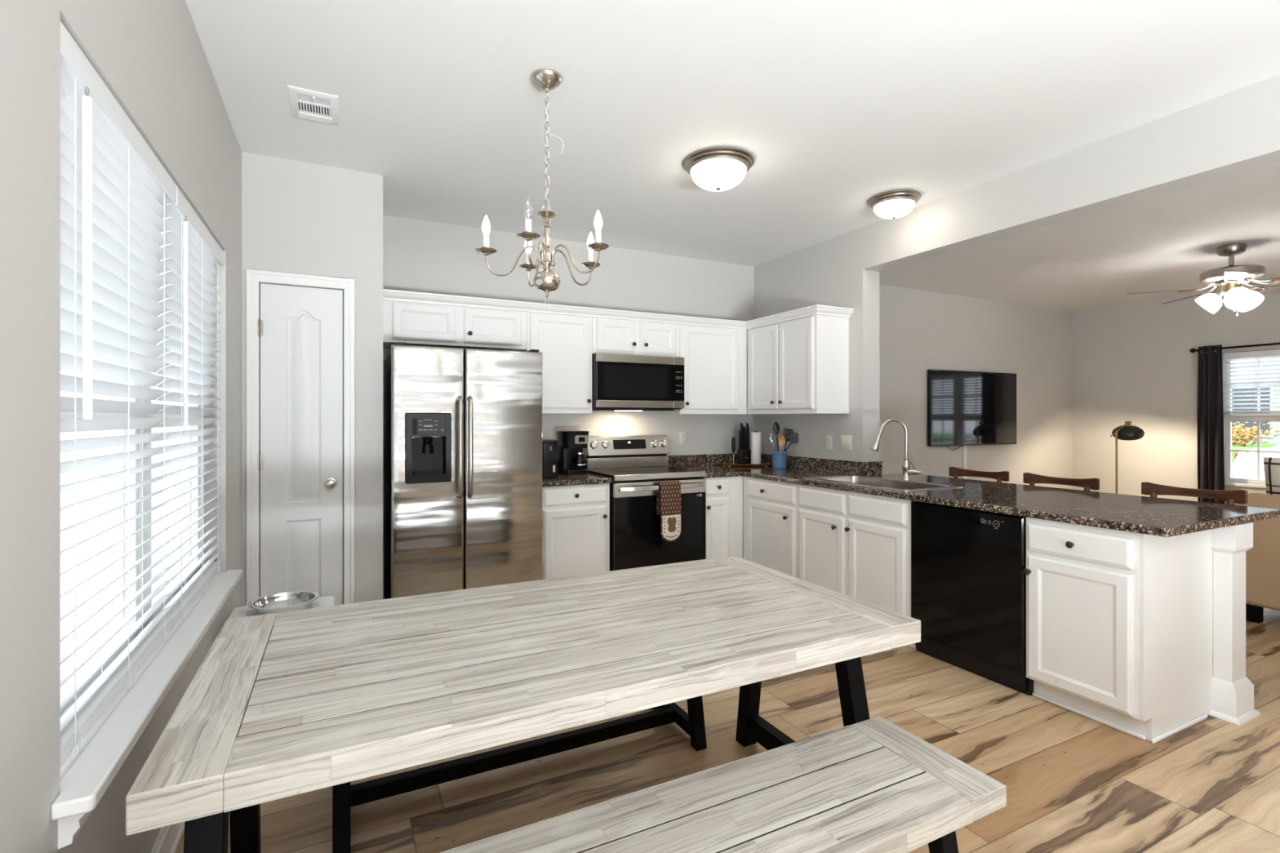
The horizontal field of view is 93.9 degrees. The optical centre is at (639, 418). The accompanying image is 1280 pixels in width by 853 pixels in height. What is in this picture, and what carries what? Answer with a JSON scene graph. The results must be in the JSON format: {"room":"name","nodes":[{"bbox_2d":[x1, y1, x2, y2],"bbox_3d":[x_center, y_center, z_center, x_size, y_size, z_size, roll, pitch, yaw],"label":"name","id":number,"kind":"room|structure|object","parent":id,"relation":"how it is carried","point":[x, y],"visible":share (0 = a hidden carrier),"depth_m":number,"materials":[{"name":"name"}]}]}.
{"room":"eat-in kitchen","nodes":[
{"label":"eat-in kitchen","id":0,"kind":"room"},
{"bbox_2d":[0,0,241,852],"bbox_3d":[-0.942,-0.056,0.658,0.130,2.785,7.480,0,0,-27],"label":"wall","id":1,"kind":"structure","parent":0,"point":[150,55],"depth_m":1.12,"materials":[{"name":"grey paint"}]},
{"bbox_2d":[60,204,203,717],"bbox_3d":[-1.619,-0.026,1.924,0.040,1.524,1.840,0,0,-27],"label":"window","id":2,"kind":"structure","parent":1,"relation":"in","point":[135,509],"depth_m":1.89,"materials":[{"name":"white plastic"}]},
{"bbox_2d":[60,21,176,777],"bbox_3d":[-1.349,-0.031,1.552,0.077,1.494,0.921,0,0,-27],"label":"window blind","id":3,"kind":"object","parent":2,"relation":"attached to","point":[113,186],"visible":0.75,"depth_m":1.47,"materials":[{"name":"white plastic"}]},
{"bbox_2d":[155,185,224,633],"bbox_3d":[-1.760,-0.031,2.374,0.076,1.494,0.897,0,0,-27],"label":"window blind","id":4,"kind":"object","parent":2,"relation":"attached to","point":[193,252],"visible":0.91,"depth_m":2.24,"materials":[{"name":"white plastic"}]},
{"bbox_2d":[50,568,242,849],"bbox_3d":[-1.533,0.769,1.961,0.148,0.105,1.922,0,0,-27],"label":"window sill","id":5,"kind":"structure","parent":1,"relation":"attached to","point":[87,779],"depth_m":1.42,"materials":[{"name":"white paint"}]},
{"bbox_2d":[150,822,184,852],"bbox_3d":[-0.704,1.282,0.357,0.033,0.114,6.469,0,0,-27],"label":"baseboard","id":6,"kind":"structure","parent":1,"relation":"attached to","point":[169,837],"depth_m":1.81,"materials":[{"name":"white paint"}]},
{"bbox_2d":[241,151,382,606],"bbox_3d":[-2.015,-0.056,3.739,0.706,2.785,0.750,0,0,-27],"label":"wall","id":7,"kind":"structure","parent":0,"point":[298,217],"depth_m":3.47,"materials":[{"name":"grey paint"}]},
{"bbox_2d":[245,268,355,605],"bbox_3d":[-1.904,0.263,3.372,0.537,2.154,0.100,0,0,-27],"label":"door","id":8,"kind":"structure","parent":7,"relation":"in","point":[301,328],"depth_m":3.38,"materials":[{"name":"white paint"}]},
{"bbox_2d":[342,214,1072,604],"bbox_3d":[1.656,-0.056,6.066,9.613,2.785,0.130,0,0,-27],"label":"wall","id":9,"kind":"structure","parent":0,"point":[920,331],"depth_m":5.63,"materials":[{"name":"grey paint"}]},
{"bbox_2d":[382,300,526,351],"bbox_3d":[-1.333,-0.650,4.287,0.987,0.290,0.374,0,0,-27],"label":"upper cabinet","id":10,"kind":"object","parent":9,"relation":"attached to","point":[414,324],"visible":0.88,"depth_m":4.13,"materials":[{"name":"white paint"}]},
{"bbox_2d":[524,311,591,413],"bbox_3d":[-0.661,-0.416,4.623,0.513,0.758,0.374,0,0,-27],"label":"upper cabinet","id":11,"kind":"object","parent":9,"relation":"attached to","point":[564,342],"visible":0.85,"depth_m":4.50,"materials":[{"name":"white paint"}]},
{"bbox_2d":[591,317,679,357],"bbox_3d":[-0.082,-0.648,4.912,0.779,0.294,0.374,0,0,-27],"label":"upper cabinet","id":12,"kind":"object","parent":9,"relation":"attached to","point":[609,335],"visible":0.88,"depth_m":4.76,"materials":[{"name":"white paint"}]},
{"bbox_2d":[591,352,684,411],"bbox_3d":[-0.069,-0.279,4.885,0.770,0.440,0.400,0,0,-27],"label":"microwave","id":13,"kind":"object","parent":12,"relation":"attached to","point":[620,382],"visible":0.98,"depth_m":4.69,"materials":[{"name":"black metal"}]},
{"bbox_2d":[679,431,686,444],"bbox_3d":[0.383,0.182,5.352,0.072,0.116,0.008,0,0,-27],"label":"wall outlet","id":14,"kind":"object","parent":9,"relation":"attached to","point":[682,436],"visible":1,"depth_m":5.35,"materials":[{"name":"beige plastic"}]},
{"bbox_2d":[661,324,746,414],"bbox_3d":[0.573,-0.416,5.240,0.685,0.758,0.374,0,0,-27],"label":"upper cabinet","id":15,"kind":"object","parent":9,"relation":"attached to","point":[715,358],"visible":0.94,"depth_m":5.10,"materials":[{"name":"white paint"}]},
{"bbox_2d":[962,445,966,479],"bbox_3d":[3.844,0.772,7.075,0.048,0.903,0.022,0,0,-27],"label":"cord cover","id":16,"kind":"object","parent":9,"relation":"attached to","point":[964,447],"visible":0.24,"depth_m":7.06,"materials":[{"name":"white plastic"}]},
{"bbox_2d":[927,369,1016,450],"bbox_3d":[3.953,-0.088,7.104,1.510,0.931,0.079,0,0,-25],"label":"television","id":17,"kind":"object","parent":9,"relation":"attached to","point":[965,408],"visible":1,"depth_m":7.03,"materials":[{"name":"black plastic"}]},
{"bbox_2d":[176,607,1279,852],"bbox_3d":[3.299,1.377,2.779,9.613,0.080,7.480,0,0,-27],"label":"floor","id":18,"kind":"structure","parent":0,"point":[1075,783],"depth_m":2.25,"materials":[{"name":"brown wood"}]},
{"bbox_2d":[228,595,334,618],"bbox_3d":[-1.637,1.109,2.740,0.417,0.455,0.325,0,0,-27],"label":"pet feeder","id":19,"kind":"object","parent":18,"relation":"on","point":[241,611],"visible":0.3,"depth_m":2.78,"materials":[{"name":"white plastic"}]},
{"bbox_2d":[248,590,319,615],"bbox_3d":[-1.632,0.856,2.745,0.284,0.051,0.284,0,0,-27],"label":"pet bowl","id":20,"kind":"object","parent":19,"relation":"on","point":[287,601],"visible":0.97,"depth_m":2.79,"materials":[{"name":"silver metal"}]},
{"bbox_2d":[384,342,542,599],"bbox_3d":[-1.208,0.445,4.022,0.911,1.785,0.886,0,0,-27],"label":"refrigerator","id":21,"kind":"object","parent":18,"relation":"on","point":[463,427],"visible":0.98,"depth_m":3.67,"materials":[{"name":"silver metal"}]},
{"bbox_2d":[332,695,706,852],"bbox_3d":[-0.427,1.117,2.307,1.610,0.440,0.428,0,0,-27],"label":"bench","id":22,"kind":"object","parent":18,"relation":"on","point":[345,796],"visible":0.23,"depth_m":2.24,"materials":[{"name":"black metal"}]},
{"bbox_2d":[125,555,920,852],"bbox_3d":[-0.205,0.975,1.817,1.885,0.725,0.958,0,0,-27],"label":"dining table","id":23,"kind":"object","parent":18,"relation":"on","point":[280,705],"visible":0.94,"depth_m":1.51,"materials":[{"name":"grey wood"}]},
{"bbox_2d":[542,483,609,579],"bbox_3d":[-0.585,0.904,4.488,0.519,0.866,0.684,0,0,-27],"label":"base cabinet","id":24,"kind":"object","parent":18,"relation":"on","point":[575,518],"visible":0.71,"depth_m":4.21,"materials":[{"name":"white paint"}]},
{"bbox_2d":[542,472,612,486],"bbox_3d":[-0.576,0.399,4.504,0.546,0.140,0.663,0,0,-27],"label":"countertop","id":25,"kind":"structure","parent":24,"relation":"on","point":[588,478],"depth_m":4.26,"materials":[{"name":"stone"}]},
{"bbox_2d":[542,439,558,479],"bbox_3d":[-0.677,0.294,4.356,0.125,0.275,0.174,0,0,-27],"label":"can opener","id":26,"kind":"object","parent":25,"relation":"on","point":[549,446],"visible":0.81,"depth_m":4.28,"materials":[{"name":"black plastic"}]},
{"bbox_2d":[556,431,589,475],"bbox_3d":[-0.527,0.265,4.696,0.226,0.332,0.228,0,0,-27],"label":"coffee maker","id":27,"kind":"object","parent":25,"relation":"on","point":[571,458],"visible":0.99,"depth_m":4.62,"materials":[{"name":"black plastic"}]},
{"bbox_2d":[585,435,706,571],"bbox_3d":[0.032,0.742,4.746,0.789,1.190,0.719,0,0,-27],"label":"range","id":28,"kind":"object","parent":18,"relation":"on","point":[635,465],"visible":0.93,"depth_m":4.54,"materials":[{"name":"black glass"}]},
{"bbox_2d":[588,466,706,481],"bbox_3d":[0.037,0.432,4.728,0.781,0.042,0.575,0,0,-27],"label":"cooktop","id":29,"kind":"object","parent":28,"relation":"in","point":[664,473],"depth_m":4.57,"materials":[{"name":"black glass"}]},
{"bbox_2d":[656,480,681,541],"bbox_3d":[0.217,0.689,4.448,0.170,0.440,0.078,0,0,-27],"label":"oven mitt","id":30,"kind":"object","parent":28,"relation":"hanging from","point":[668,506],"visible":1,"depth_m":4.42,"materials":[{"name":"fabric"}]},
{"bbox_2d":[663,516,679,537],"bbox_3d":[0.234,0.806,4.413,0.133,0.154,0.001,0,0,-27],"label":"print","id":31,"kind":"object","parent":30,"relation":"attached to","point":[671,524],"depth_m":4.41,"materials":[{"name":"brown fabric"}]},
{"bbox_2d":[439,715,1006,852],"bbox_3d":[0.091,1.117,1.272,1.610,0.440,0.428,0,0,-27],"label":"bench","id":32,"kind":"object","parent":18,"relation":"on","point":[873,785],"visible":1,"depth_m":1.39,"materials":[{"name":"grey wood"}]},
{"bbox_2d":[705,475,742,559],"bbox_3d":[0.535,0.904,5.048,0.387,0.866,0.684,0,0,-27],"label":"base cabinet","id":33,"kind":"object","parent":18,"relation":"on","point":[724,495],"visible":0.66,"depth_m":4.77,"materials":[{"name":"white paint"}]},
{"bbox_2d":[743,476,798,577],"bbox_3d":[1.234,0.904,4.701,0.644,0.866,0.650,0,0,-27],"label":"base cabinet","id":34,"kind":"object","parent":18,"relation":"on","point":[771,508],"visible":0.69,"depth_m":4.53,"materials":[{"name":"white paint"}]},
{"bbox_2d":[798,484,915,648],"bbox_3d":[1.593,0.904,3.982,0.644,0.866,0.957,0,0,-27],"label":"base cabinet","id":35,"kind":"object","parent":18,"relation":"on","point":[857,545],"visible":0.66,"depth_m":3.77,"materials":[{"name":"white paint"}]},
{"bbox_2d":[667,453,1279,537],"bbox_3d":[1.625,0.399,4.050,1.440,0.140,3.448,0,0,-27],"label":"countertop","id":36,"kind":"structure","parent":35,"relation":"on","point":[1153,516],"depth_m":3.19,"materials":[{"name":"stone"}]},
{"bbox_2d":[724,462,769,466],"bbox_3d":[0.971,0.421,5.405,0.400,0.021,0.170,0,0,4],"label":"serving tray","id":37,"kind":"object","parent":36,"relation":"on","point":[766,464],"visible":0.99,"depth_m":5.33,"materials":[{"name":"brown wood"}]},
{"bbox_2d":[731,436,735,464],"bbox_3d":[0.843,0.292,5.391,0.038,0.247,0.038,0,0,-27],"label":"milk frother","id":38,"kind":"object","parent":37,"relation":"on","point":[733,439],"visible":1,"depth_m":5.38,"materials":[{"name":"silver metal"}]},
{"bbox_2d":[737,422,751,464],"bbox_3d":[0.954,0.228,5.455,0.124,0.375,0.066,0,0,-27],"label":"knife block","id":39,"kind":"object","parent":37,"relation":"on","point":[744,452],"visible":0.99,"depth_m":5.44,"materials":[{"name":"black plastic"}]},
{"bbox_2d":[750,431,761,464],"bbox_3d":[1.046,0.265,5.388,0.100,0.301,0.100,0,0,-27],"label":"paper towel roll","id":40,"kind":"object","parent":37,"relation":"on","point":[755,436],"visible":0.98,"depth_m":5.35,"materials":[{"name":"white paper"}]},
{"bbox_2d":[771,450,787,468],"bbox_3d":[1.212,0.356,5.190,0.140,0.150,0.140,0,0,-27],"label":"utensil crock","id":41,"kind":"object","parent":36,"relation":"on","point":[779,458],"visible":0.99,"depth_m":5.14,"materials":[{"name":"blue ceramic"}]},
{"bbox_2d":[769,433,777,451],"bbox_3d":[1.175,0.270,5.179,0.098,0.286,0.052,0,0,11],"label":"whisk","id":42,"kind":"object","parent":41,"relation":"in","point":[771,433],"visible":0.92,"depth_m":5.18,"materials":[{"name":"silver metal"}]},
{"bbox_2d":[773,422,779,451],"bbox_3d":[1.192,0.221,5.218,0.061,0.382,0.016,0,0,15],"label":"spoon","id":43,"kind":"object","parent":41,"relation":"in","point":[775,426],"visible":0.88,"depth_m":5.21,"materials":[{"name":"black plastic"}]},
{"bbox_2d":[778,435,785,451],"bbox_3d":[1.216,0.279,5.147,0.068,0.267,0.030,0,0,37],"label":"wooden spoon","id":44,"kind":"object","parent":41,"relation":"in","point":[781,440],"visible":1,"depth_m":5.15,"materials":[{"name":"brown wood"}]},
{"bbox_2d":[782,428,793,451],"bbox_3d":[1.284,0.249,5.207,0.105,0.328,0.011,0,0,10],"label":"slotted turner","id":45,"kind":"object","parent":41,"relation":"in","point":[786,429],"visible":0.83,"depth_m":5.21,"materials":[{"name":"black plastic"}]},
{"bbox_2d":[784,432,798,451],"bbox_3d":[1.276,0.269,5.187,0.226,0.292,0.030,0,0,10],"label":"ladle","id":46,"kind":"object","parent":41,"relation":"in","point":[793,437],"visible":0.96,"depth_m":5.16,"materials":[{"name":"black plastic"}]},
{"bbox_2d":[804,474,963,491],"bbox_3d":[1.607,0.526,4.037,0.515,0.198,0.905,0,0,-27],"label":"sink","id":47,"kind":"object","parent":36,"relation":"in","point":[854,479],"visible":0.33,"depth_m":4.16,"materials":[{"name":"silver metal"}]},
{"bbox_2d":[870,417,921,480],"bbox_3d":[1.779,0.215,4.170,0.342,0.433,0.091,0,0,4],"label":"faucet","id":48,"kind":"object","parent":36,"relation":"on","point":[907,471],"visible":1,"depth_m":4.16,"materials":[{"name":"silver metal"}]},
{"bbox_2d":[911,501,1033,695],"bbox_3d":[1.950,0.906,3.269,0.588,0.862,0.636,0,0,-27],"label":"dishwasher","id":49,"kind":"object","parent":18,"relation":"on","point":[968,578],"visible":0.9,"depth_m":3.10,"materials":[{"name":"black plastic"}]},
{"bbox_2d":[949,466,1008,482],"bbox_3d":[2.307,0.853,4.284,0.450,0.970,0.450,0,0,-27],"label":"bar stool","id":50,"kind":"object","parent":18,"relation":"on","point":[954,472],"visible":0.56,"depth_m":4.38,"materials":[{"name":"brown wood"}]},
{"bbox_2d":[1022,472,1099,491],"bbox_3d":[2.555,0.853,3.788,0.450,0.970,0.450,0,0,-27],"label":"bar stool","id":51,"kind":"object","parent":18,"relation":"on","point":[1029,478],"visible":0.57,"depth_m":3.87,"materials":[{"name":"brown wood"}]},
{"bbox_2d":[1023,517,1212,743],"bbox_3d":[2.201,0.904,2.766,0.644,0.866,0.484,0,0,-27],"label":"base cabinet","id":52,"kind":"object","parent":18,"relation":"on","point":[1119,623],"visible":0.95,"depth_m":2.59,"materials":[{"name":"white paint"}]},
{"bbox_2d":[1110,421,1144,493],"bbox_3d":[5.513,0.684,6.831,0.433,1.306,0.283,0,0,-9],"label":"floor lamp","id":53,"kind":"object","parent":18,"relation":"on","point":[1127,432],"visible":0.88,"depth_m":6.79,"materials":[{"name":"black metal"}]},
{"bbox_2d":[1141,482,1247,505],"bbox_3d":[2.855,0.853,3.188,0.450,0.970,0.450,0,0,-27],"label":"bar stool","id":54,"kind":"object","parent":18,"relation":"on","point":[1230,496],"visible":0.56,"depth_m":3.26,"materials":[{"name":"brown wood"}]},
{"bbox_2d":[1208,522,1260,725],"bbox_3d":[2.678,0.904,2.699,0.211,0.866,0.116,0,0,-27],"label":"end post","id":55,"kind":"object","parent":18,"relation":"on","point":[1232,693],"visible":0.94,"depth_m":2.67,"materials":[{"name":"white paint"}]},
{"bbox_2d":[1235,493,1279,623],"bbox_3d":[4.811,0.916,3.258,0.920,0.842,2.145,0,0,-27],"label":"sofa","id":56,"kind":"object","parent":18,"relation":"on","point":[1262,560],"visible":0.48,"depth_m":3.85,"materials":[{"name":"beige fabric"}]},
{"bbox_2d":[1262,457,1279,495],"bbox_3d":[4.459,0.465,3.974,0.166,0.391,0.430,0,0,-27],"label":"throw pillow","id":57,"kind":"object","parent":56,"relation":"on","point":[1272,465],"visible":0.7,"depth_m":4.09,"materials":[{"name":"fabric"}]},
{"bbox_2d":[185,0,1279,311],"bbox_3d":[3.299,-1.508,2.779,9.613,0.120,7.480,0,0,-27],"label":"ceiling","id":58,"kind":"structure","parent":0,"point":[837,105],"depth_m":2.77,"materials":[{"name":"white paint"}]},
{"bbox_2d":[287,84,338,125],"bbox_3d":[-1.509,-1.440,2.772,0.200,0.016,0.298,0,0,-27],"label":"ceiling vent","id":59,"kind":"object","parent":58,"relation":"in","point":[305,104],"visible":1,"depth_m":2.75,"materials":[{"name":"white plastic"}]},
{"bbox_2d":[475,68,608,304],"bbox_3d":[-0.408,-0.966,2.556,0.565,0.962,0.547,0,0,-27],"label":"chandelier","id":60,"kind":"object","parent":58,"relation":"hanging from","point":[546,280],"visible":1,"depth_m":2.51,"materials":[{"name":"silver metal"}]},
{"bbox_2d":[683,146,754,191],"bbox_3d":[0.443,-1.367,3.374,0.396,0.160,0.396,0,0,-27],"label":"ceiling light","id":61,"kind":"object","parent":58,"relation":"attached to","point":[713,168],"visible":1,"depth_m":3.26,"materials":[{"name":"white glass"}]},
{"bbox_2d":[867,189,920,218],"bbox_3d":[1.673,-1.380,3.933,0.320,0.135,0.320,0,0,-27],"label":"ceiling light","id":62,"kind":"object","parent":58,"relation":"attached to","point":[894,204],"visible":1,"depth_m":3.84,"materials":[{"name":"white glass"}]},
{"bbox_2d":[1125,243,1279,316],"bbox_3d":[5.006,-1.151,4.990,1.361,0.592,1.322,0,0,-27],"label":"ceiling fan","id":63,"kind":"object","parent":58,"relation":"hanging from","point":[1230,278],"visible":1,"depth_m":4.97,"materials":[{"name":"silver metal"}]},
{"bbox_2d":[754,74,1279,462],"bbox_3d":[2.785,-0.056,2.522,0.177,2.785,7.220,0,0,-27],"label":"wall","id":64,"kind":"structure","parent":0,"point":[1237,131],"depth_m":3.66,"materials":[{"name":"grey paint"}]},
{"bbox_2d":[667,453,882,475],"bbox_3d":[1.181,0.381,5.206,1.776,0.103,0.806,0,0,27],"label":"backsplash","id":65,"kind":"structure","parent":64,"relation":"attached to","point":[846,467],"depth_m":5.08,"materials":[{"name":"stone"}]},
{"bbox_2d":[747,314,848,414],"bbox_3d":[1.264,-0.416,4.942,0.374,0.758,0.861,0,0,-27],"label":"upper cabinet","id":66,"kind":"object","parent":64,"relation":"attached to","point":[799,366],"visible":1,"depth_m":4.64,"materials":[{"name":"white paint"}]},
{"bbox_2d":[382,288,853,329],"bbox_3d":[-0.032,-0.813,4.269,3.298,0.064,0.914,0,0,-27],"label":"trim","id":67,"kind":"structure","parent":66,"relation":"attached to","point":[388,295],"depth_m":4.53,"materials":[{"name":"white paint"}]},
{"bbox_2d":[825,435,831,449],"bbox_3d":[1.524,0.195,4.835,0.008,0.116,0.072,0,0,-27],"label":"wall outlet","id":68,"kind":"object","parent":64,"relation":"attached to","point":[828,437],"visible":1,"depth_m":4.83,"materials":[{"name":"beige plastic"}]},
{"bbox_2d":[840,435,852,450],"bbox_3d":[1.605,0.189,4.665,0.016,0.116,0.118,0,0,-27],"label":"light switch","id":69,"kind":"object","parent":64,"relation":"attached to","point":[846,441],"visible":1,"depth_m":4.66,"materials":[{"name":"beige plastic"}]},
{"bbox_2d":[1072,282,1279,504],"bbox_3d":[7.574,-0.056,4.843,0.140,2.785,7.350,0,0,-27],"label":"wall","id":70,"kind":"structure","parent":0,"point":[1134,362],"depth_m":7.34,"materials":[{"name":"grey paint"}]},
{"bbox_2d":[1190,342,1279,352],"bbox_3d":[6.880,-0.776,5.916,0.140,0.060,2.222,0,0,-27],"label":"curtain rod","id":71,"kind":"object","parent":70,"relation":"attached to","point":[1192,350],"visible":0.97,"depth_m":6.52,"materials":[{"name":"black metal"}]},
{"bbox_2d":[1197,344,1224,504],"bbox_3d":[6.424,0.244,6.725,0.073,2.125,0.239,0,0,-27],"label":"curtain","id":72,"kind":"object","parent":71,"relation":"hanging from","point":[1211,446],"visible":0.86,"depth_m":6.72,"materials":[{"name":"fabric"}]},
{"bbox_2d":[1224,482,1266,488],"bbox_3d":[6.902,0.733,6.042,0.090,0.029,1.595,0,0,-27],"label":"window sill","id":73,"kind":"structure","parent":70,"relation":"attached to","point":[1225,483],"depth_m":6.52,"materials":[{"name":"white paint"}]},
{"bbox_2d":[1225,348,1279,484],"bbox_3d":[6.944,-0.011,6.063,0.104,1.463,1.515,0,0,-27],"label":"window","id":74,"kind":"structure","parent":70,"relation":"in","point":[1229,419],"depth_m":6.63,"materials":[{"name":"white plastic"}]},
{"bbox_2d":[1223,349,1279,414],"bbox_3d":[6.694,-0.385,6.487,0.064,0.694,0.520,0,0,-27],"label":"window blind","id":75,"kind":"object","parent":74,"relation":"attached to","point":[1264,354],"visible":1,"depth_m":6.51,"materials":[{"name":"white plastic"}]},
{"label":"outside","id":76,"kind":"structure","parent":0,"visible":0},
{"bbox_2d":[60,448,190,676],"bbox_3d":[13.416,1.707,6.708,90.000,0.100,80.000,0,0,-27],"label":"ground","id":77,"kind":"structure","parent":76,"point":[86,531],"depth_m":8.14,"materials":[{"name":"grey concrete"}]},
{"bbox_2d":[1231,443,1277,465],"bbox_3d":[16.368,1.187,13.774,5.600,0.940,50.000,0,0,-27],"label":"lawn","id":78,"kind":"structure","parent":77,"relation":"on","point":[1249,446],"depth_m":15.01,"materials":[{"name":"green plant"}]},
{"bbox_2d":[1231,422,1279,446],"bbox_3d":[15.581,0.364,15.474,1.246,0.706,1.201,0,0,-27],"label":"shrub","id":79,"kind":"object","parent":78,"relation":"on","point":[1248,434],"visible":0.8,"depth_m":15.31,"materials":[{"name":"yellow plant"}]},
{"bbox_2d":[1231,355,1279,444],"bbox_3d":[21.913,-2.204,18.783,9.200,7.718,23.000,0,0,-27],"label":"house","id":80,"kind":"structure","parent":77,"relation":"on","point":[1274,439],"depth_m":17.39,"materials":[{"name":"grey"}]},
{"bbox_2d":[1231,443,1279,479],"bbox_3d":[10.447,0.759,7.057,1.848,1.793,4.620,0,0,-27],"label":"car","id":81,"kind":"object","parent":77,"relation":"on","point":[1244,465],"visible":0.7,"depth_m":8.53,"materials":[{"name":"white paint"}]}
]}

